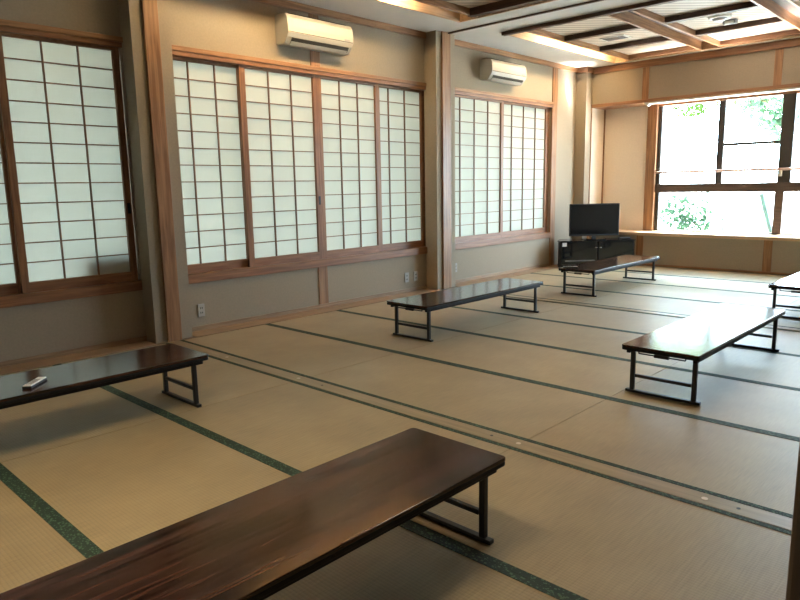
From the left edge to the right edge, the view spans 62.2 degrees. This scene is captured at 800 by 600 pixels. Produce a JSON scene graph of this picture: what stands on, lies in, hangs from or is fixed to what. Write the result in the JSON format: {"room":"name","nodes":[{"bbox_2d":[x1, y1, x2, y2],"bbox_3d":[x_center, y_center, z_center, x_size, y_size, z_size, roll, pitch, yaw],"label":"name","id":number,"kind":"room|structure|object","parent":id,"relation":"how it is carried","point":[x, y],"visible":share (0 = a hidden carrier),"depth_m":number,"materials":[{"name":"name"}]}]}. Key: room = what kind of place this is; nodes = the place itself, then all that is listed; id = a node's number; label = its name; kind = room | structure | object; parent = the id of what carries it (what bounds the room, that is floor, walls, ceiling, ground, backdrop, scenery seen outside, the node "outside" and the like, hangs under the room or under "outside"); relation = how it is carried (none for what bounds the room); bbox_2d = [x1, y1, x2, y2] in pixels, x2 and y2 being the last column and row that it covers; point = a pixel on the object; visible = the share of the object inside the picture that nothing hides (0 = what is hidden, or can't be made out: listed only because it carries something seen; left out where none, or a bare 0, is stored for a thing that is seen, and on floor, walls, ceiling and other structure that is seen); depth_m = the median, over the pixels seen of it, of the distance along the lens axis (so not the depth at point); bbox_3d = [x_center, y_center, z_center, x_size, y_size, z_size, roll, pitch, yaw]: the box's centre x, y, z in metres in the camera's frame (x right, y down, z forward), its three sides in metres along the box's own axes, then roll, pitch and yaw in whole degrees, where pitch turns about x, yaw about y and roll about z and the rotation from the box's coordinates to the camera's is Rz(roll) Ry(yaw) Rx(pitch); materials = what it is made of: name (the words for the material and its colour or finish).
{"room":"japanese tatami room","nodes":[
{"label":"japanese tatami room","id":0,"kind":"room"},
{"bbox_2d":[118,0,192,343],"bbox_3d":[-2.067,-1.171,5.604,0.195,3.170,0.340,8,13,43],"label":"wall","id":1,"kind":"structure","parent":0,"point":[130,11],"depth_m":5.53,"materials":[{"name":"paint"}]},
{"bbox_2d":[141,0,181,341],"bbox_3d":[-2.058,-1.164,5.591,0.207,3.160,0.128,8,13,43],"label":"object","id":2,"kind":"structure","parent":1,"relation":"attached to","point":[149,8],"depth_m":5.52,"materials":[{"name":"brown wood"}]},
{"bbox_2d":[9,268,554,373],"bbox_3d":[2.038,0.572,4.836,7.900,0.250,12.050,8,13,43],"label":"floor","id":3,"kind":"structure","parent":0,"point":[554,268],"depth_m":5.86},
{"bbox_2d":[0,471,94,592],"bbox_3d":[-1.639,0.975,2.281,1.758,0.056,0.909,8,13,43],"label":"mat","id":4,"kind":"object","parent":3,"relation":"on","point":[33,545],"visible":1,"depth_m":2.48,"materials":[{"name":"fabric"}]},
{"bbox_2d":[0,364,168,462],"bbox_3d":[-2.291,0.670,4.128,1.758,0.056,0.909,8,13,43],"label":"mat","id":5,"kind":"object","parent":3,"relation":"on","point":[42,425],"visible":0.58,"depth_m":3.82,"materials":[{"name":"wicker"}]},
{"bbox_2d":[0,416,295,554],"bbox_3d":[-1.013,0.852,2.931,1.758,0.056,0.909,8,13,43],"label":"mat","id":6,"kind":"object","parent":3,"relation":"on","point":[110,490],"visible":0.6,"depth_m":3.02,"materials":[{"name":"wicker"}]},
{"bbox_2d":[57,343,292,415],"bbox_3d":[-1.665,0.548,4.777,1.758,0.056,0.909,8,13,43],"label":"mat","id":7,"kind":"object","parent":3,"relation":"on","point":[219,380],"visible":0.45,"depth_m":4.46,"materials":[{"name":"wicker"}]},
{"bbox_2d":[180,324,397,377],"bbox_3d":[-0.964,0.411,5.505,1.758,0.056,0.909,8,13,43],"label":"mat","id":8,"kind":"object","parent":3,"relation":"on","point":[304,354],"visible":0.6,"depth_m":5.39,"materials":[{"name":"wicker"}]},
{"bbox_2d":[171,381,511,473],"bbox_3d":[-0.387,0.730,3.580,1.758,0.056,0.909,8,13,43],"label":"mat","id":9,"kind":"object","parent":3,"relation":"on","point":[297,427],"visible":0.52,"depth_m":3.66,"materials":[{"name":"fabric"}]},
{"bbox_2d":[269,310,466,351],"bbox_3d":[-0.338,0.289,6.154,1.758,0.056,0.909,8,13,43],"label":"mat","id":10,"kind":"object","parent":3,"relation":"on","point":[372,331],"visible":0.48,"depth_m":6.06,"materials":[{"name":"wicker"}]},
{"bbox_2d":[387,278,542,341],"bbox_3d":[0.673,0.063,6.272,0.465,0.312,1.820,8,13,43],"label":"table","id":11,"kind":"object","parent":10,"relation":"on","point":[437,300],"visible":1,"depth_m":6.00,"materials":[{"name":"brown wood"}]},
{"bbox_2d":[264,523,573,599],"bbox_3d":[0.265,1.035,1.734,1.758,0.056,0.909,8,13,43],"label":"mat","id":12,"kind":"object","parent":3,"relation":"on","point":[406,562],"visible":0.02,"depth_m":2.22,"materials":[{"name":"wicker"}]},
{"bbox_2d":[340,301,524,332],"bbox_3d":[0.288,0.166,6.803,1.758,0.056,0.909,8,13,43],"label":"mat","id":13,"kind":"object","parent":3,"relation":"on","point":[452,318],"visible":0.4,"depth_m":6.63,"materials":[{"name":"wicker"}]},
{"bbox_2d":[308,352,606,440],"bbox_3d":[0.314,0.593,4.308,1.758,0.056,0.909,8,13,43],"label":"mat","id":14,"kind":"object","parent":3,"relation":"on","point":[521,409],"visible":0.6,"depth_m":4.17,"materials":[{"name":"wicker"}]},
{"bbox_2d":[168,340,792,530],"bbox_3d":[-0.044,0.660,3.950,5.300,0.058,0.104,8,13,43],"label":"wooden threshold","id":15,"kind":"object","parent":3,"relation":"on","point":[777,520],"visible":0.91,"depth_m":3.25,"materials":[{"name":"brown wood"}]},
{"bbox_2d":[398,296,570,316],"bbox_3d":[0.914,0.044,7.453,1.758,0.056,0.909,8,13,43],"label":"mat","id":16,"kind":"object","parent":3,"relation":"on","point":[494,304],"visible":0.33,"depth_m":7.14,"materials":[{"name":"wicker"}]},
{"bbox_2d":[399,333,666,397],"bbox_3d":[0.940,0.471,4.957,1.758,0.056,0.909,8,13,43],"label":"mat","id":17,"kind":"object","parent":3,"relation":"on","point":[604,376],"visible":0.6,"depth_m":4.85,"materials":[{"name":"wicker"}]},
{"bbox_2d":[507,285,614,302],"bbox_3d":[1.622,-0.094,8.188,1.758,0.056,0.909,8,13,43],"label":"mat","id":18,"kind":"object","parent":3,"relation":"on","point":[544,291],"visible":0.36,"depth_m":7.88,"materials":[{"name":"wicker"}]},
{"bbox_2d":[558,255,658,296],"bbox_3d":[2.657,-0.323,8.324,0.465,0.312,1.820,8,13,43],"label":"table","id":19,"kind":"object","parent":18,"relation":"on","point":[624,261],"visible":1,"depth_m":8.05,"materials":[{"name":"brown wood"}]},
{"bbox_2d":[563,266,577,267],"bbox_3d":[2.003,-0.389,7.792,0.170,0.020,0.048,0,10,5],"label":"remote control","id":20,"kind":"object","parent":19,"relation":"on","point":[563,266],"visible":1,"depth_m":7.77,"materials":[{"name":"grey plastic"}]},
{"bbox_2d":[470,317,682,366],"bbox_3d":[1.565,0.348,5.606,1.758,0.056,0.909,8,13,43],"label":"mat","id":21,"kind":"object","parent":3,"relation":"on","point":[568,336],"visible":0.52,"depth_m":5.67,"materials":[{"name":"wicker"}]},
{"bbox_2d":[508,273,646,291],"bbox_3d":[2.248,-0.217,8.837,1.758,0.056,0.909,8,13,43],"label":"mat","id":22,"kind":"object","parent":3,"relation":"on","point":[550,280],"visible":0.52,"depth_m":8.74,"materials":[{"name":"wicker"}]},
{"bbox_2d":[405,447,790,599],"bbox_3d":[0.890,0.912,2.383,1.758,0.056,0.909,8,13,43],"label":"mat","id":23,"kind":"object","parent":3,"relation":"on","point":[578,533],"visible":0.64,"depth_m":2.44,"materials":[{"name":"wicker"}]},
{"bbox_2d":[534,268,672,282],"bbox_3d":[2.873,-0.339,9.486,1.758,0.056,0.909,8,13,43],"label":"mat","id":24,"kind":"object","parent":3,"relation":"on","point":[612,275],"visible":0.43,"depth_m":9.32,"materials":[{"name":"wicker"}]},
{"bbox_2d":[529,304,684,333],"bbox_3d":[2.191,0.226,6.256,1.758,0.056,0.909,8,13,43],"label":"mat","id":25,"kind":"object","parent":3,"relation":"on","point":[629,321],"visible":0.45,"depth_m":6.39,"materials":[{"name":"wicker"}]},
{"bbox_2d":[448,288,799,330],"bbox_3d":[2.545,0.154,6.637,5.300,0.057,0.094,8,13,43],"label":"wooden threshold","id":26,"kind":"object","parent":3,"relation":"on","point":[532,298],"visible":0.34,"depth_m":6.88,"materials":[{"name":"brown wood"}]},
{"bbox_2d":[614,265,697,275],"bbox_3d":[3.499,-0.461,10.136,1.758,0.056,0.909,8,13,43],"label":"mat","id":27,"kind":"object","parent":3,"relation":"on","point":[673,271],"visible":0.33,"depth_m":9.85,"materials":[{"name":"wicker"}]},
{"bbox_2d":[557,238,635,267],"bbox_3d":[3.042,-0.749,10.449,1.200,0.420,0.424,-2,10,-6],"label":"base cabinet","id":28,"kind":"object","parent":27,"relation":"on","point":[570,251],"visible":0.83,"depth_m":10.25,"materials":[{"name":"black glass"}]},
{"bbox_2d":[569,203,619,239],"bbox_3d":[3.035,-1.226,10.347,0.800,0.555,0.180,-2,10,-6],"label":"television","id":29,"kind":"object","parent":28,"relation":"on","point":[598,219],"visible":1,"depth_m":10.32,"materials":[{"name":"black plastic"}]},
{"bbox_2d":[526,398,799,518],"bbox_3d":[1.592,0.775,3.111,1.758,0.056,0.909,8,13,43],"label":"mat","id":30,"kind":"object","parent":3,"relation":"on","point":[746,466],"visible":0.7,"depth_m":3.23,"materials":[{"name":"wicker"}]},
{"bbox_2d":[579,292,765,315],"bbox_3d":[2.899,0.088,6.991,1.758,0.056,0.909,8,13,43],"label":"mat","id":31,"kind":"object","parent":3,"relation":"on","point":[686,307],"visible":0.5,"depth_m":7.13,"materials":[{"name":"wicker"}]},
{"bbox_2d":[609,367,799,438],"bbox_3d":[2.217,0.653,3.760,1.758,0.056,0.909,8,13,43],"label":"mat","id":32,"kind":"object","parent":3,"relation":"on","point":[773,409],"visible":0.64,"depth_m":3.95,"materials":[{"name":"wicker"}]},
{"bbox_2d":[622,304,785,405],"bbox_3d":[2.152,0.327,4.582,0.465,0.312,1.820,8,13,43],"label":"table","id":33,"kind":"object","parent":32,"relation":"on","point":[697,337],"visible":1,"depth_m":4.25,"materials":[{"name":"brown wood"}]},
{"bbox_2d":[618,283,799,308],"bbox_3d":[3.525,-0.035,7.640,1.758,0.056,0.909,8,13,43],"label":"mat","id":34,"kind":"object","parent":3,"relation":"on","point":[669,291],"visible":0.63,"depth_m":7.58,"materials":[{"name":"wicker"}]},
{"bbox_2d":[649,276,799,296],"bbox_3d":[4.151,-0.157,8.289,1.758,0.056,0.909,8,13,43],"label":"mat","id":35,"kind":"object","parent":3,"relation":"on","point":[719,284],"visible":0.7,"depth_m":8.35,"materials":[{"name":"wicker"}]},
{"bbox_2d":[677,269,789,282],"bbox_3d":[4.777,-0.279,8.939,1.758,0.056,0.909,8,13,43],"label":"mat","id":36,"kind":"object","parent":3,"relation":"on","point":[700,273],"visible":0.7,"depth_m":9.09,"materials":[{"name":"wicker"}]},
{"bbox_2d":[669,346,799,389],"bbox_3d":[2.843,0.531,4.410,1.758,0.056,0.909,8,13,43],"label":"mat","id":37,"kind":"object","parent":3,"relation":"on","point":[766,367],"visible":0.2,"depth_m":4.67,"materials":[{"name":"wicker"}]},
{"bbox_2d":[730,327,799,355],"bbox_3d":[3.469,0.408,5.059,1.758,0.056,0.909,8,13,43],"label":"mat","id":38,"kind":"object","parent":3,"relation":"on","point":[787,341],"visible":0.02,"depth_m":5.38,"materials":[{"name":"wicker"}]},
{"bbox_2d":[768,309,799,328],"bbox_3d":[4.177,0.270,5.794,1.758,0.056,0.909,8,13,43],"label":"mat","id":39,"kind":"object","parent":3,"relation":"on","point":[782,322],"visible":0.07,"depth_m":6.12,"materials":[{"name":"wicker"}]},
{"bbox_2d":[768,272,799,318],"bbox_3d":[4.280,-0.089,6.790,0.465,0.312,1.820,8,13,43],"label":"table","id":40,"kind":"object","parent":39,"relation":"on","point":[792,282],"visible":0.87,"depth_m":6.28,"materials":[{"name":"brown wood"}]},
{"bbox_2d":[781,299,799,310],"bbox_3d":[4.803,0.148,6.443,1.758,0.056,0.909,8,13,43],"label":"mat","id":41,"kind":"object","parent":3,"relation":"on","point":[796,303],"visible":0.38,"depth_m":6.88,"materials":[{"name":"wicker"}]},
{"bbox_3d":[-2.916,0.793,3.478,1.758,0.056,0.909,8,13,43],"label":"mat","id":42,"kind":"object","parent":3,"relation":"on","visible":0},
{"bbox_2d":[0,343,207,409],"bbox_3d":[-1.939,0.580,3.526,0.465,0.312,1.820,8,13,43],"label":"table","id":43,"kind":"object","parent":42,"relation":"on","point":[64,379],"visible":0.99,"depth_m":3.70,"materials":[{"name":"brown wood"}]},
{"bbox_2d":[22,377,46,388],"bbox_3d":[-1.890,0.427,3.430,0.048,0.020,0.170,-1,10,-2],"label":"remote control","id":44,"kind":"object","parent":43,"relation":"on","point":[38,380],"visible":1,"depth_m":3.40,"materials":[{"name":"plastic"}]},
{"bbox_3d":[-0.361,1.157,1.085,1.758,0.056,0.909,8,13,43],"label":"mat","id":45,"kind":"object","parent":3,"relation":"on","visible":0},
{"bbox_2d":[0,428,504,599],"bbox_3d":[-0.400,0.823,1.949,0.465,0.312,1.820,8,13,43],"label":"table","id":46,"kind":"object","parent":45,"relation":"on","point":[255,545],"visible":1,"depth_m":1.95,"materials":[{"name":"wood"}]},
{"bbox_2d":[0,0,576,361],"bbox_3d":[-0.744,-1.461,7.218,0.160,3.550,11.870,8,13,43],"label":"wall","id":47,"kind":"structure","parent":0,"point":[240,27],"depth_m":6.49,"materials":[{"name":"paint"}]},
{"bbox_2d":[0,19,141,307],"bbox_3d":[-3.509,-0.872,4.304,0.152,2.070,3.610,8,13,43],"label":"window","id":48,"kind":"structure","parent":47,"relation":"in","point":[20,299],"depth_m":5.14,"materials":[{"name":"brown wood"}]},
{"bbox_2d":[0,111,20,295],"bbox_3d":[-3.245,-0.932,4.609,0.032,1.915,0.965,8,13,43],"label":"shoji panel","id":49,"kind":"object","parent":48,"relation":"attached to","point":[9,269],"visible":0.73,"depth_m":4.99,"materials":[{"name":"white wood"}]},
{"bbox_2d":[0,32,137,293],"bbox_3d":[-2.592,-1.050,5.230,0.035,1.915,0.910,8,13,43],"label":"shoji panel","id":50,"kind":"object","parent":48,"relation":"attached to","point":[62,108],"visible":0.99,"depth_m":5.21,"materials":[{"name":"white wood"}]},
{"bbox_2d":[197,303,204,316],"bbox_3d":[-1.845,0.095,6.155,0.010,0.120,0.070,8,13,43],"label":"wall socket","id":51,"kind":"object","parent":47,"relation":"attached to","point":[201,308],"visible":1,"depth_m":6.15,"materials":[{"name":"plastic"}]},
{"bbox_2d":[0,263,548,366],"bbox_3d":[-1.183,0.141,6.871,0.017,0.065,10.340,8,13,43],"label":"baseboard","id":52,"kind":"structure","parent":47,"relation":"attached to","point":[236,321],"depth_m":6.46,"materials":[{"name":"brown wood"}]},
{"bbox_2d":[172,45,426,283],"bbox_3d":[-0.905,-1.381,7.006,0.152,2.070,3.585,8,13,43],"label":"window","id":53,"kind":"structure","parent":47,"relation":"in","point":[208,276],"depth_m":6.75,"materials":[{"name":"brown wood"}]},
{"bbox_2d":[172,56,247,273],"bbox_3d":[-1.798,-1.214,6.111,0.032,1.915,0.915,8,13,43],"label":"shoji panel","id":54,"kind":"object","parent":53,"relation":"attached to","point":[206,92],"visible":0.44,"depth_m":6.16,"materials":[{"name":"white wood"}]},
{"bbox_2d":[237,65,323,266],"bbox_3d":[-1.176,-1.326,6.699,0.035,1.915,0.950,8,13,43],"label":"shoji panel","id":55,"kind":"object","parent":53,"relation":"attached to","point":[279,110],"visible":0.99,"depth_m":6.68,"materials":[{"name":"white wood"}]},
{"bbox_2d":[317,76,381,258],"bbox_3d":[-0.548,-1.450,7.353,0.032,1.915,0.880,8,13,43],"label":"shoji panel","id":56,"kind":"object","parent":53,"relation":"attached to","point":[348,109],"visible":0.98,"depth_m":7.35,"materials":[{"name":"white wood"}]},
{"bbox_2d":[378,85,424,250],"bbox_3d":[0.013,-1.568,7.989,0.032,1.915,0.820,8,13,43],"label":"shoji panel","id":57,"kind":"object","parent":53,"relation":"attached to","point":[400,110],"visible":0.84,"depth_m":8.00,"materials":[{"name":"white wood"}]},
{"bbox_2d":[308,13,319,66],"bbox_3d":[-0.880,-2.676,6.773,0.018,0.600,0.125,8,13,43],"label":"trim","id":58,"kind":"structure","parent":47,"relation":"attached to","point":[314,55],"depth_m":6.79,"materials":[{"name":"brown wood"}]},
{"bbox_2d":[275,13,352,55],"bbox_3d":[-0.847,-2.661,6.656,0.208,0.290,0.840,8,13,43],"label":"air conditioner","id":59,"kind":"object","parent":47,"relation":"attached to","point":[292,30],"visible":1,"depth_m":6.53,"materials":[{"name":"plastic"}]},
{"bbox_2d":[289,13,345,25],"bbox_3d":[-0.859,-2.803,6.642,0.120,0.005,0.740,8,13,43],"label":"grille","id":60,"kind":"object","parent":59,"relation":"attached to","point":[291,14],"depth_m":6.56,"materials":[{"name":"white plastic"}]},
{"bbox_2d":[318,266,328,303],"bbox_3d":[-0.835,-0.138,7.207,0.018,0.450,0.125,8,13,43],"label":"trim","id":61,"kind":"structure","parent":47,"relation":"attached to","point":[322,271],"depth_m":7.19,"materials":[{"name":"brown wood"}]},
{"bbox_2d":[405,272,408,282],"bbox_3d":[0.084,-0.277,8.157,0.010,0.120,0.070,8,13,43],"label":"wall socket","id":62,"kind":"object","parent":47,"relation":"attached to","point":[406,274],"visible":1,"depth_m":8.15,"materials":[{"name":"plastic"}]},
{"bbox_2d":[250,0,577,72],"bbox_3d":[-0.974,-2.919,6.615,0.045,0.075,11.085,8,13,43],"label":"trim","id":63,"kind":"structure","parent":47,"relation":"attached to","point":[287,4],"depth_m":7.49,"materials":[{"name":"brown wood"}]},
{"bbox_2d":[414,271,417,280],"bbox_3d":[0.197,-0.299,8.275,0.010,0.120,0.070,8,13,43],"label":"wall socket","id":64,"kind":"object","parent":47,"relation":"attached to","point":[415,272],"visible":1,"depth_m":8.27,"materials":[{"name":"plastic"}]},
{"bbox_2d":[480,58,526,85],"bbox_3d":[1.411,-3.090,9.001,0.208,0.275,0.815,8,13,43],"label":"air conditioner","id":65,"kind":"object","parent":47,"relation":"attached to","point":[492,70],"visible":1,"depth_m":8.85,"materials":[{"name":"plastic"}]},
{"bbox_2d":[455,87,553,249],"bbox_3d":[1.404,-1.832,9.402,0.152,2.070,2.700,8,13,43],"label":"window","id":66,"kind":"structure","parent":47,"relation":"in","point":[472,244],"depth_m":9.43,"materials":[{"name":"brown wood"}]},
{"bbox_2d":[455,95,503,242],"bbox_3d":[0.987,-1.750,8.946,0.032,1.915,1.375,8,13,43],"label":"shoji panel","id":67,"kind":"object","parent":66,"relation":"attached to","point":[479,122],"visible":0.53,"depth_m":9.04,"materials":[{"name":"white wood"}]},
{"bbox_2d":[503,102,547,236],"bbox_3d":[1.848,-1.927,9.892,0.035,1.915,1.275,8,13,43],"label":"shoji panel","id":68,"kind":"object","parent":66,"relation":"attached to","point":[525,126],"visible":0.86,"depth_m":9.93,"materials":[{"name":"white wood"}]},
{"bbox_2d":[549,67,557,265],"bbox_3d":[2.394,-2.079,10.356,0.022,3.100,0.140,8,13,43],"label":"trim","id":69,"kind":"structure","parent":47,"relation":"attached to","point":[555,70],"depth_m":10.33,"materials":[{"name":"brown wood"}]},
{"bbox_2d":[424,30,454,289],"bbox_3d":[0.499,-1.673,8.268,0.195,3.170,0.355,8,13,43],"label":"wall","id":70,"kind":"structure","parent":0,"point":[432,43],"depth_m":8.14,"materials":[{"name":"paint"}]},
{"bbox_2d":[441,31,451,288],"bbox_3d":[0.508,-1.666,8.254,0.207,3.160,0.155,8,13,43],"label":"trim","id":71,"kind":"structure","parent":70,"relation":"attached to","point":[445,37],"depth_m":8.16,"materials":[{"name":"brown wood"}]},
{"bbox_2d":[448,0,603,33],"bbox_3d":[2.450,-2.938,6.205,5.550,0.020,0.035,8,13,43],"label":"trim","id":72,"kind":"structure","parent":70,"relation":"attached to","point":[593,1],"depth_m":7.19,"materials":[{"name":"brown wood"}]},
{"bbox_2d":[290,0,799,67],"bbox_3d":[1.979,-2.720,4.272,7.900,0.370,12.050,8,13,43],"label":"ceiling","id":73,"kind":"structure","parent":0,"point":[656,29],"depth_m":7.73,"materials":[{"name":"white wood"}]},
{"bbox_2d":[600,34,630,41],"bbox_3d":[2.831,-3.439,8.705,0.340,0.017,0.220,8,13,43],"label":"ceiling vent","id":74,"kind":"object","parent":73,"relation":"in","point":[623,36],"visible":1,"depth_m":8.68,"materials":[{"name":"white plastic"}]},
{"bbox_2d":[602,36,627,40],"bbox_3d":[2.829,-3.434,8.703,0.280,0.006,0.164,8,13,43],"label":"vent grille","id":75,"kind":"object","parent":74,"relation":"attached to","point":[612,38],"depth_m":8.68,"materials":[{"name":"grey plastic"}]},
{"bbox_2d":[708,14,731,21],"bbox_3d":[3.722,-3.271,7.710,0.258,0.045,0.258,8,13,43],"label":"smoke detector","id":76,"kind":"object","parent":73,"relation":"attached to","point":[721,17],"visible":0.98,"depth_m":7.65,"materials":[{"name":"white plastic"}]},
{"bbox_2d":[723,18,737,25],"bbox_3d":[3.910,-3.296,7.849,0.150,0.050,0.085,8,13,43],"label":"lamp","id":77,"kind":"object","parent":73,"relation":"attached to","point":[735,20],"visible":0.93,"depth_m":7.83,"materials":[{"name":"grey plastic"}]},
{"bbox_2d":[573,72,592,238],"bbox_3d":[2.982,-2.159,10.850,0.185,3.170,0.195,8,13,43],"label":"wall column","id":78,"kind":"structure","parent":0,"point":[584,80],"depth_m":10.70,"materials":[{"name":"paint"}]},
{"bbox_2d":[588,46,799,273],"bbox_3d":[5.199,-1.921,9.287,5.880,3.550,0.580,8,13,43],"label":"wall","id":79,"kind":"structure","parent":0,"point":[755,69],"depth_m":10.05,"materials":[{"name":"paint"}]},
{"bbox_2d":[587,108,591,237],"bbox_3d":[3.106,-1.906,10.900,0.040,2.510,0.022,8,13,43],"label":"trim","id":80,"kind":"structure","parent":79,"relation":"attached to","point":[591,108],"depth_m":10.81,"materials":[{"name":"brown wood"}]},
{"bbox_2d":[601,110,605,202],"bbox_3d":[3.421,-2.190,11.164,0.020,1.970,0.025,8,13,43],"label":"trim","id":81,"kind":"structure","parent":79,"relation":"attached to","point":[604,110],"depth_m":11.11,"materials":[{"name":"brown wood"}]},
{"bbox_2d":[636,235,642,255],"bbox_3d":[3.782,-0.797,10.460,0.110,0.450,0.018,8,13,43],"label":"trim","id":82,"kind":"structure","parent":79,"relation":"attached to","point":[639,239],"depth_m":10.44,"materials":[{"name":"brown wood"}]},
{"bbox_2d":[642,67,649,98],"bbox_3d":[3.727,-3.283,10.045,0.100,0.470,0.018,8,13,43],"label":"trim","id":83,"kind":"structure","parent":79,"relation":"attached to","point":[645,83],"depth_m":10.04,"materials":[{"name":"brown wood"}]},
{"bbox_2d":[577,38,799,74],"bbox_3d":[4.897,-3.374,8.751,5.550,0.105,0.230,8,13,43],"label":"trim","id":84,"kind":"structure","parent":79,"relation":"attached to","point":[795,42],"depth_m":9.47,"materials":[{"name":"brown wood"}]},
{"bbox_2d":[591,83,799,109],"bbox_3d":[5.185,-2.876,9.027,5.405,0.050,0.474,8,13,43],"label":"trim","id":85,"kind":"structure","parent":79,"relation":"attached to","point":[634,103],"depth_m":9.69,"materials":[{"name":"brown wood"}]},
{"bbox_2d":[619,230,799,241],"bbox_3d":[5.222,-0.887,9.369,5.405,0.047,0.490,8,13,43],"label":"windowsill","id":86,"kind":"structure","parent":79,"relation":"attached to","point":[621,232],"depth_m":9.73,"materials":[{"name":"brown wood"}]},
{"bbox_2d":[641,263,793,275],"bbox_3d":[5.082,-0.360,9.278,5.375,0.080,0.025,8,13,43],"label":"baseboard","id":87,"kind":"structure","parent":79,"relation":"attached to","point":[689,267],"depth_m":9.64,"materials":[{"name":"brown wood"}]},
{"bbox_2d":[643,91,799,234],"bbox_3d":[5.391,-1.911,9.343,3.895,2.005,0.140,8,13,43],"label":"window","id":88,"kind":"structure","parent":79,"relation":"in","point":[653,187],"depth_m":9.83,"materials":[{"name":"brown wood"}]},
{"bbox_2d":[644,87,799,105],"bbox_3d":[5.266,-2.772,8.721,4.189,0.054,0.097,8,13,43],"label":"blind rail","id":89,"kind":"object","parent":79,"relation":"attached to","point":[794,88],"visible":1,"depth_m":9.35,"materials":[{"name":"white plastic"}]},
{"bbox_2d":[762,240,772,271],"bbox_3d":[5.110,-0.608,9.215,0.110,0.450,0.018,8,13,43],"label":"trim","id":90,"kind":"structure","parent":79,"relation":"attached to","point":[768,244],"depth_m":9.21,"materials":[{"name":"brown wood"}]},
{"bbox_2d":[773,48,783,85],"bbox_3d":[5.037,-3.096,8.817,0.100,0.470,0.018,8,13,43],"label":"trim","id":91,"kind":"structure","parent":79,"relation":"attached to","point":[779,53],"depth_m":8.81,"materials":[{"name":"brown wood"}]},
{"bbox_3d":[4.022,-0.993,3.988,0.150,3.550,10.050,8,13,43],"label":"wall","id":92,"kind":"structure","parent":0,"visible":0},
{"bbox_2d":[785,441,799,599],"bbox_3d":[0.474,-0.316,0.405,0.308,3.150,0.145,8,13,43],"label":"trim","id":93,"kind":"structure","parent":92,"relation":"attached to","point":[793,578],"depth_m":0.55,"materials":[{"name":"brown wood"}]},
{"label":"outside","id":94,"kind":"structure","parent":0,"visible":0},
{"bbox_2d":[659,192,799,233],"bbox_3d":[27.533,-3.735,28.822,120.000,0.150,160.000,8,13,43],"label":"garden","id":95,"kind":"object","parent":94,"point":[745,208],"depth_m":36.55,"materials":[{"name":"white"}]},
{"bbox_2d":[659,192,717,230],"bbox_3d":[5.377,-1.334,12.483,1.081,1.411,0.741,8,13,43],"label":"shrub","id":96,"kind":"object","parent":95,"relation":"on","point":[682,224],"visible":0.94,"depth_m":12.37,"materials":[{"name":"green plant"}]},
{"bbox_2d":[666,100,735,121],"bbox_3d":[4.838,-2.633,12.770,3.626,3.926,1.346,8,13,43],"label":"tree","id":97,"kind":"object","parent":95,"relation":"on","point":[699,106],"visible":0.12,"depth_m":11.90,"materials":[{"name":"green plant"}]},
{"bbox_2d":[715,94,799,232],"bbox_3d":[7.311,-2.687,13.547,1.722,3.652,1.033,8,13,43],"label":"tree","id":98,"kind":"object","parent":95,"relation":"on","point":[763,102],"visible":0.48,"depth_m":13.20,"materials":[{"name":"green plant"}]},
{"bbox_2d":[759,193,771,232],"bbox_3d":[6.299,-1.112,11.239,0.470,1.382,0.091,8,13,43],"label":"bamboo pole","id":99,"kind":"object","parent":95,"relation":"on","point":[762,197],"visible":0.46,"depth_m":11.22,"materials":[{"name":"green plant"}]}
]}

